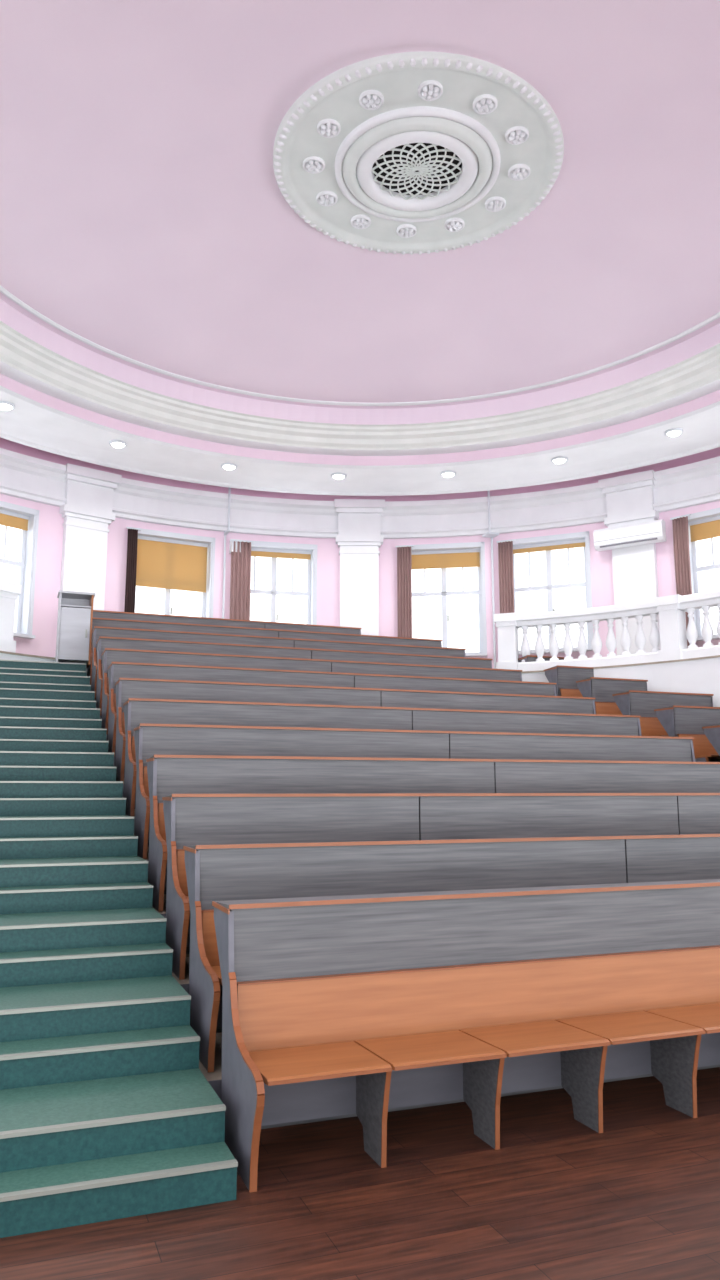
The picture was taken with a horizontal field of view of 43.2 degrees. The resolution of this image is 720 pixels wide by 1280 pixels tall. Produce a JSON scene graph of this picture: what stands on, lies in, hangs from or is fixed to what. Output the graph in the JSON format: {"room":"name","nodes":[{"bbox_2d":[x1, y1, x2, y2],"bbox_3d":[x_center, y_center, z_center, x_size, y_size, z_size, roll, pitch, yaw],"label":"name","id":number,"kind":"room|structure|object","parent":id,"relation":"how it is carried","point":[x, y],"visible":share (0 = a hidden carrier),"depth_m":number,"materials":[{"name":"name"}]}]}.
{"room":"lecture hall","nodes":[
{"label":"lecture hall","id":0,"kind":"room"},
{"bbox_2d":[0,0,719,402],"bbox_3d":[0.250,-5.035,10.061,10.000,0.670,10.000,4,-10,-21],"label":"ceiling","id":1,"kind":"structure","parent":0,"point":[145,214],"depth_m":10.52,"materials":[{"name":"pink paint"}]},
{"bbox_2d":[273,51,563,254],"bbox_3d":[0.637,-5.249,10.149,3.200,0.200,3.200,4,-10,-21],"label":"ceiling medallion","id":2,"kind":"object","parent":1,"relation":"attached to","point":[420,152],"depth_m":9.86,"materials":[{"name":"white paint"}]},
{"bbox_2d":[0,1067,719,1279],"bbox_3d":[0.957,3.128,8.272,22.000,0.120,20.500,4,-10,-21],"label":"floor","id":3,"kind":"structure","parent":0,"point":[560,1198],"depth_m":3.68,"materials":[{"name":"laminate"}]},
{"bbox_2d":[0,660,237,1237],"bbox_3d":[-3.478,1.329,8.532,2.295,3.513,10.586,4,-10,-21],"label":"staircase","id":4,"kind":"structure","parent":3,"relation":"on","point":[108,1110],"depth_m":4.82,"materials":[{"name":"teal carpet"}]},
{"bbox_2d":[55,590,94,667],"bbox_3d":[-4.295,-0.153,13.681,0.520,1.080,0.440,4,-10,-21],"label":"base cabinet","id":5,"kind":"object","parent":4,"relation":"on","point":[75,609],"visible":0.94,"depth_m":13.51,"materials":[{"name":"grey laminate"}]},
{"bbox_2d":[94,699,221,1099],"bbox_3d":[0.067,1.752,11.018,6.120,3.482,11.120,4,-10,-21],"label":"platform","id":6,"kind":"object","parent":3,"relation":"on","point":[214,1078],"visible":0.02,"depth_m":5.19,"materials":[{"name":"grey laminate"}]},
{"bbox_2d":[93,610,360,634],"bbox_3d":[-2.202,0.176,15.647,4.856,1.126,0.985,4,-10,-21],"label":"bench","id":7,"kind":"object","parent":6,"relation":"on","point":[96,613],"visible":0.03,"depth_m":15.80,"materials":[{"name":"grey wood"}]},
{"bbox_2d":[87,617,441,684],"bbox_3d":[-1.321,0.362,14.986,6.056,1.126,0.985,4,-10,-21],"label":"bench","id":8,"kind":"object","parent":6,"relation":"on","point":[102,622],"visible":0.09,"depth_m":15.04,"materials":[{"name":"grey wood"}]},
{"bbox_2d":[91,626,465,698],"bbox_3d":[-0.999,0.513,14.113,6.056,1.126,0.985,4,-10,-21],"label":"bench","id":9,"kind":"object","parent":6,"relation":"on","point":[98,631],"visible":0.14,"depth_m":14.10,"materials":[{"name":"grey wood"}]},
{"bbox_2d":[96,636,491,715],"bbox_3d":[-0.678,0.663,13.239,6.056,1.126,0.985,4,-10,-21],"label":"bench","id":10,"kind":"object","parent":6,"relation":"on","point":[102,643],"visible":0.21,"depth_m":13.22,"materials":[{"name":"grey wood"}]},
{"bbox_2d":[101,648,521,734],"bbox_3d":[-0.356,0.814,12.366,6.056,1.126,0.985,4,-10,-21],"label":"bench","id":11,"kind":"object","parent":6,"relation":"on","point":[110,655],"visible":0.16,"depth_m":12.33,"materials":[{"name":"grey wood"}]},
{"bbox_2d":[108,662,555,756],"bbox_3d":[-0.035,0.965,11.493,6.056,1.126,0.985,4,-10,-21],"label":"bench","id":12,"kind":"object","parent":6,"relation":"on","point":[116,670],"visible":0.19,"depth_m":11.44,"materials":[{"name":"grey wood"}]},
{"bbox_2d":[115,678,595,783],"bbox_3d":[0.287,1.116,10.620,6.056,1.126,0.985,4,-10,-21],"label":"bench","id":13,"kind":"object","parent":6,"relation":"on","point":[126,688],"visible":0.21,"depth_m":10.56,"materials":[{"name":"grey wood"}]},
{"bbox_2d":[123,698,641,816],"bbox_3d":[0.608,1.279,9.744,6.056,1.126,0.985,4,-10,-21],"label":"bench","id":14,"kind":"object","parent":6,"relation":"on","point":[137,711],"visible":0.29,"depth_m":9.67,"materials":[{"name":"grey wood"}]},
{"bbox_2d":[134,723,695,858],"bbox_3d":[0.930,1.445,8.869,6.056,1.126,0.985,4,-10,-21],"label":"bench","id":15,"kind":"object","parent":6,"relation":"on","point":[150,740],"visible":0.24,"depth_m":8.77,"materials":[{"name":"grey wood"}]},
{"bbox_2d":[146,755,719,910],"bbox_3d":[1.251,1.610,7.993,6.056,1.126,0.985,4,-10,-21],"label":"bench","id":16,"kind":"object","parent":6,"relation":"on","point":[167,774],"visible":0.25,"depth_m":7.83,"materials":[{"name":"grey wood"}]},
{"bbox_2d":[162,793,719,979],"bbox_3d":[1.573,1.769,7.118,6.056,1.126,0.985,4,-10,-21],"label":"bench","id":17,"kind":"object","parent":6,"relation":"on","point":[189,819],"visible":0.33,"depth_m":6.85,"materials":[{"name":"grey wood"}]},
{"bbox_2d":[183,834,719,1071],"bbox_3d":[1.894,1.925,6.244,6.056,1.126,0.985,4,-10,-21],"label":"bench","id":18,"kind":"object","parent":6,"relation":"on","point":[275,870],"visible":0.34,"depth_m":5.82,"materials":[{"name":"grey wood"}]},
{"bbox_2d":[212,879,719,1191],"bbox_3d":[2.215,2.024,5.380,6.056,1.126,0.985,4,-10,-21],"label":"bench","id":19,"kind":"object","parent":3,"relation":"on","point":[368,1007],"visible":1,"depth_m":4.74,"materials":[{"name":"grey wood"}]},
{"bbox_3d":[5.197,2.198,11.655,2.001,2.809,9.326,4,-10,-21],"label":"platform","id":20,"kind":"object","parent":3,"relation":"on","visible":0},
{"bbox_2d":[518,655,564,661],"bbox_3d":[3.231,0.819,15.408,0.786,1.126,0.964,4,-10,-21],"label":"bench","id":21,"kind":"object","parent":20,"relation":"on","point":[528,658],"visible":0.15,"depth_m":15.54,"materials":[{"name":"grey wood"}]},
{"bbox_2d":[544,665,593,696],"bbox_3d":[3.553,0.970,14.534,0.786,1.126,0.964,4,-10,-21],"label":"bench","id":22,"kind":"object","parent":20,"relation":"on","point":[565,678],"visible":0.2,"depth_m":14.65,"materials":[{"name":"grey wood"}]},
{"bbox_2d":[576,677,647,714],"bbox_3d":[3.998,1.129,13.708,1.051,1.126,0.964,4,-10,-21],"label":"bench","id":23,"kind":"object","parent":20,"relation":"on","point":[602,689],"visible":0.32,"depth_m":13.79,"materials":[{"name":"grey wood"}]},
{"bbox_2d":[612,690,713,736],"bbox_3d":[4.527,1.292,12.913,1.496,1.126,0.964,4,-10,-21],"label":"bench","id":24,"kind":"object","parent":20,"relation":"on","point":[643,704],"visible":0.2,"depth_m":12.95,"materials":[{"name":"grey wood"}]},
{"bbox_2d":[654,705,719,761],"bbox_3d":[4.983,1.452,12.091,1.785,1.126,0.964,4,-10,-21],"label":"bench","id":25,"kind":"object","parent":20,"relation":"on","point":[677,721],"visible":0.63,"depth_m":12.03,"materials":[{"name":"grey wood"}]},
{"bbox_2d":[702,724,719,755],"bbox_3d":[5.378,1.607,11.246,1.941,1.126,0.964,4,-10,-21],"label":"bench","id":26,"kind":"object","parent":20,"relation":"on","point":[712,732],"visible":1,"depth_m":11.23,"materials":[{"name":"grey wood"}]},
{"bbox_2d":[0,494,719,668],"bbox_3d":[-0.591,-0.304,11.507,17.700,7.700,13.005,4,-10,-21],"label":"wall","id":27,"kind":"structure","parent":0,"point":[50,528],"depth_m":16.93,"materials":[{"name":"pink paint"}]},
{"bbox_2d":[0,401,14,409],"bbox_3d":[-5.122,-3.359,13.122,0.280,0.070,0.280,4,-10,-21],"label":"recessed light","id":28,"kind":"object","parent":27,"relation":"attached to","point":[4,405],"visible":1,"depth_m":13.07,"materials":[{"name":"white"}]},
{"bbox_2d":[0,501,38,638],"bbox_3d":[-6.203,-1.228,15.121,0.420,2.270,1.650,-8,-12,40],"label":"window","id":29,"kind":"structure","parent":27,"relation":"in","point":[26,564],"depth_m":15.66,"materials":[{"name":"white"}]},
{"bbox_2d":[0,509,29,530],"bbox_3d":[-6.259,-2.115,15.317,0.050,0.255,1.460,-8,-12,40],"label":"roller blind","id":30,"kind":"object","parent":29,"relation":"attached to","point":[10,519],"visible":1,"depth_m":15.65,"materials":[{"name":"brown fabric"}]},
{"bbox_2d":[54,463,121,656],"bbox_3d":[-4.843,-1.211,16.088,1.000,3.670,0.380,7,-12,-37],"label":"pilaster","id":31,"kind":"object","parent":27,"relation":"attached to","point":[87,514],"visible":0.73,"depth_m":16.19,"materials":[{"name":"white paint"}]},
{"bbox_2d":[109,440,126,447],"bbox_3d":[-3.875,-3.121,14.573,0.280,0.070,0.280,4,-10,-21],"label":"recessed light","id":32,"kind":"object","parent":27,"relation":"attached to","point":[115,443],"visible":1,"depth_m":14.51,"materials":[{"name":"white"}]},
{"bbox_2d":[124,527,140,612],"bbox_3d":[-4.188,-0.852,16.609,0.263,2.430,0.246,4,-10,-21],"label":"curtain","id":33,"kind":"object","parent":27,"relation":"hanging from","point":[132,540],"visible":0.66,"depth_m":16.60,"materials":[{"name":"brown fabric"}]},
{"bbox_2d":[138,529,214,617],"bbox_3d":[-3.578,-0.898,17.130,1.650,2.270,0.420,5,-10,-26],"label":"window","id":34,"kind":"structure","parent":27,"relation":"in","point":[207,599],"depth_m":17.40,"materials":[{"name":"white"}]},
{"bbox_2d":[136,536,207,592],"bbox_3d":[-3.612,-1.438,17.287,1.460,0.955,0.050,5,-10,-26],"label":"roller blind","id":35,"kind":"object","parent":34,"relation":"attached to","point":[161,563],"visible":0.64,"depth_m":17.29,"materials":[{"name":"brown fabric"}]},
{"bbox_2d":[222,488,230,618],"bbox_3d":[-2.555,-1.161,17.321,0.051,3.970,0.362,4,-10,-21],"label":"pipe","id":36,"kind":"object","parent":27,"relation":"attached to","point":[227,531],"visible":0.73,"depth_m":17.42,"materials":[{"name":"white metal"}]},
{"bbox_2d":[221,463,236,469],"bbox_3d":[-2.242,-2.955,15.584,0.280,0.070,0.280,4,-10,-21],"label":"recessed light","id":37,"kind":"object","parent":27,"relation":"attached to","point":[229,466],"visible":1,"depth_m":15.52,"materials":[{"name":"white"}]},
{"bbox_2d":[229,539,240,552],"bbox_3d":[-2.407,-1.810,17.626,0.220,0.250,0.165,3,-10,-18],"label":"wall speaker","id":38,"kind":"object","parent":27,"relation":"attached to","point":[232,542],"visible":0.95,"depth_m":17.54,"materials":[{"name":"white plastic"}]},
{"bbox_2d":[230,539,253,619],"bbox_3d":[-2.289,-0.713,17.459,0.462,2.430,0.244,1,-9,-9],"label":"curtain","id":39,"kind":"object","parent":27,"relation":"hanging from","point":[240,582],"visible":0.63,"depth_m":17.45,"materials":[{"name":"brown fabric"}]},
{"bbox_2d":[250,541,316,624],"bbox_3d":[-1.673,-0.788,17.807,1.650,2.270,0.420,2,-10,-13],"label":"window","id":40,"kind":"structure","parent":27,"relation":"in","point":[311,594],"depth_m":17.99,"materials":[{"name":"white"}]},
{"bbox_2d":[251,548,310,559],"bbox_3d":[-1.690,-1.716,18.033,1.460,0.165,0.050,2,-10,-13],"label":"roller blind","id":41,"kind":"object","parent":40,"relation":"attached to","point":[258,552],"visible":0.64,"depth_m":18.05,"materials":[{"name":"brown fabric"}]},
{"bbox_2d":[331,472,346,478],"bbox_3d":[-0.376,-2.877,16.060,0.280,0.070,0.280,4,-10,-21],"label":"recessed light","id":42,"kind":"object","parent":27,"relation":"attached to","point":[338,475],"visible":1,"depth_m":15.99,"materials":[{"name":"white"}]},
{"bbox_2d":[334,499,384,635],"bbox_3d":[-0.011,-0.930,17.805,1.000,3.670,0.380,0,-9,-2],"label":"pilaster","id":43,"kind":"object","parent":27,"relation":"attached to","point":[359,539],"visible":0.74,"depth_m":17.92,"materials":[{"name":"white paint"}]},
{"bbox_2d":[0,285,719,495],"bbox_3d":[0.250,-4.315,9.943,17.100,0.790,17.100,4,-10,-21],"label":"trim","id":44,"kind":"structure","parent":27,"relation":"attached to","point":[72,395],"depth_m":14.68,"materials":[{"name":"white paint"}]},
{"bbox_2d":[0,448,719,538],"bbox_3d":[-0.558,-3.397,11.926,16.998,0.700,12.489,4,-10,-21],"label":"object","id":45,"kind":"structure","parent":27,"relation":"attached to","point":[22,476],"depth_m":17.39,"materials":[{"name":"white paint"}]},
{"bbox_2d":[0,438,719,500],"bbox_3d":[-0.558,-3.881,12.005,17.000,0.320,12.490,4,-10,-21],"label":"trim","id":46,"kind":"structure","parent":27,"relation":"attached to","point":[5,444],"depth_m":17.40,"materials":[{"name":"paint"}]},
{"bbox_2d":[396,545,413,637],"bbox_3d":[0.903,-0.652,17.828,0.362,2.430,0.245,-2,-10,14],"label":"curtain","id":47,"kind":"object","parent":27,"relation":"hanging from","point":[404,559],"visible":0.76,"depth_m":17.80,"materials":[{"name":"brown fabric"}]},
{"bbox_2d":[440,470,455,476],"bbox_3d":[1.549,-2.894,15.957,0.280,0.070,0.280,4,-10,-21],"label":"recessed light","id":48,"kind":"object","parent":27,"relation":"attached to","point":[448,473],"visible":1,"depth_m":15.89,"materials":[{"name":"white"}]},
{"bbox_2d":[411,542,486,656],"bbox_3d":[1.647,-0.771,17.910,1.650,2.270,0.420,-2,-9,9],"label":"window","id":49,"kind":"structure","parent":27,"relation":"in","point":[481,592],"depth_m":17.97,"materials":[{"name":"white"}]},
{"bbox_2d":[411,549,479,568],"bbox_3d":[1.659,-1.605,18.122,1.460,0.355,0.050,-2,-9,9],"label":"roller blind","id":50,"kind":"object","parent":49,"relation":"attached to","point":[467,557],"visible":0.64,"depth_m":18.11,"materials":[{"name":"orange fabric"}]},
{"bbox_2d":[482,491,498,668],"bbox_3d":[2.532,-1.134,17.487,0.237,3.970,0.297,4,-10,-21],"label":"pipe","id":51,"kind":"object","parent":27,"relation":"attached to","point":[489,534],"visible":0.73,"depth_m":17.55,"materials":[{"name":"white metal"}]},
{"bbox_2d":[497,539,514,612],"bbox_3d":[2.854,-0.716,17.443,0.362,2.430,0.245,-5,-11,28],"label":"curtain","id":52,"kind":"object","parent":27,"relation":"hanging from","point":[505,549],"visible":0.6,"depth_m":17.47,"materials":[{"name":"brown fabric"}]},
{"bbox_2d":[513,531,592,654],"bbox_3d":[3.591,-0.862,17.353,1.650,2.270,0.420,-4,-10,23],"label":"window","id":53,"kind":"structure","parent":27,"relation":"in","point":[550,587],"depth_m":17.40,"materials":[{"name":"white"}]},
{"bbox_2d":[513,539,585,553],"bbox_3d":[3.620,-1.801,17.576,1.460,0.145,0.050,-4,-10,23],"label":"roller blind","id":54,"kind":"object","parent":53,"relation":"attached to","point":[581,542],"visible":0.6,"depth_m":17.55,"materials":[{"name":"brown fabric"}]},
{"bbox_2d":[551,456,567,463],"bbox_3d":[3.352,-3.004,15.285,0.280,0.070,0.280,4,-10,-21],"label":"recessed light","id":55,"kind":"object","parent":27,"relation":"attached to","point":[559,459],"visible":1,"depth_m":15.22,"materials":[{"name":"white"}]},
{"bbox_2d":[598,470,660,655],"bbox_3d":[4.921,-1.161,16.391,1.000,3.670,0.380,-6,-11,34],"label":"pilaster","id":56,"kind":"object","parent":27,"relation":"attached to","point":[630,497],"visible":0.57,"depth_m":16.45,"materials":[{"name":"white paint"}]},
{"bbox_2d":[593,519,665,551],"bbox_3d":[4.863,-1.886,16.424,1.240,0.370,0.285,-6,-11,34],"label":"air conditioner","id":57,"kind":"object","parent":56,"relation":"attached to","point":[649,532],"visible":1,"depth_m":16.30,"materials":[{"name":"white plastic"}]},
{"bbox_2d":[664,428,682,436],"bbox_3d":[4.865,-3.197,14.106,0.280,0.070,0.280,4,-10,-21],"label":"recessed light","id":58,"kind":"object","parent":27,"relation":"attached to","point":[672,432],"visible":1,"depth_m":14.04,"materials":[{"name":"white"}]},
{"bbox_2d":[670,514,693,648],"bbox_3d":[5.662,-0.977,15.846,0.239,2.430,0.376,4,-10,-21],"label":"curtain","id":59,"kind":"object","parent":27,"relation":"hanging from","point":[680,523],"visible":0.62,"depth_m":15.90,"materials":[{"name":"brown fabric"}]},
{"bbox_2d":[688,508,719,640],"bbox_3d":[6.338,-1.164,15.510,0.420,2.270,1.650,9,-13,-44],"label":"window","id":60,"kind":"structure","parent":27,"relation":"in","point":[695,570],"depth_m":16.02,"materials":[{"name":"white"}]},
{"bbox_2d":[689,516,719,541],"bbox_3d":[6.391,-2.002,15.701,0.050,0.355,1.460,9,-13,-44],"label":"roller blind","id":61,"kind":"object","parent":60,"relation":"attached to","point":[707,528],"visible":1,"depth_m":16.01,"materials":[{"name":"orange fabric"}]},
{"bbox_2d":[0,651,719,706],"bbox_3d":[-0.557,1.680,11.094,16.994,3.650,12.488,4,-10,-21],"label":"floor","id":62,"kind":"structure","parent":0,"point":[701,675],"depth_m":13.97,"materials":[{"name":"white paint"}]},
{"bbox_2d":[0,581,21,652],"bbox_3d":[-5.862,-0.966,9.384,1.735,1.020,8.557,0,-9,0],"label":"balustrade","id":63,"kind":"object","parent":62,"relation":"on","point":[9,592],"visible":0.95,"depth_m":13.26,"materials":[{"name":"white paint"}]},
{"bbox_2d":[494,590,719,670],"bbox_3d":[5.290,-0.403,12.826,1.714,1.020,8.498,6,-11,-34],"label":"balustrade","id":64,"kind":"object","parent":62,"relation":"on","point":[673,636],"visible":0.98,"depth_m":14.78,"materials":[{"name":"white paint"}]}
]}

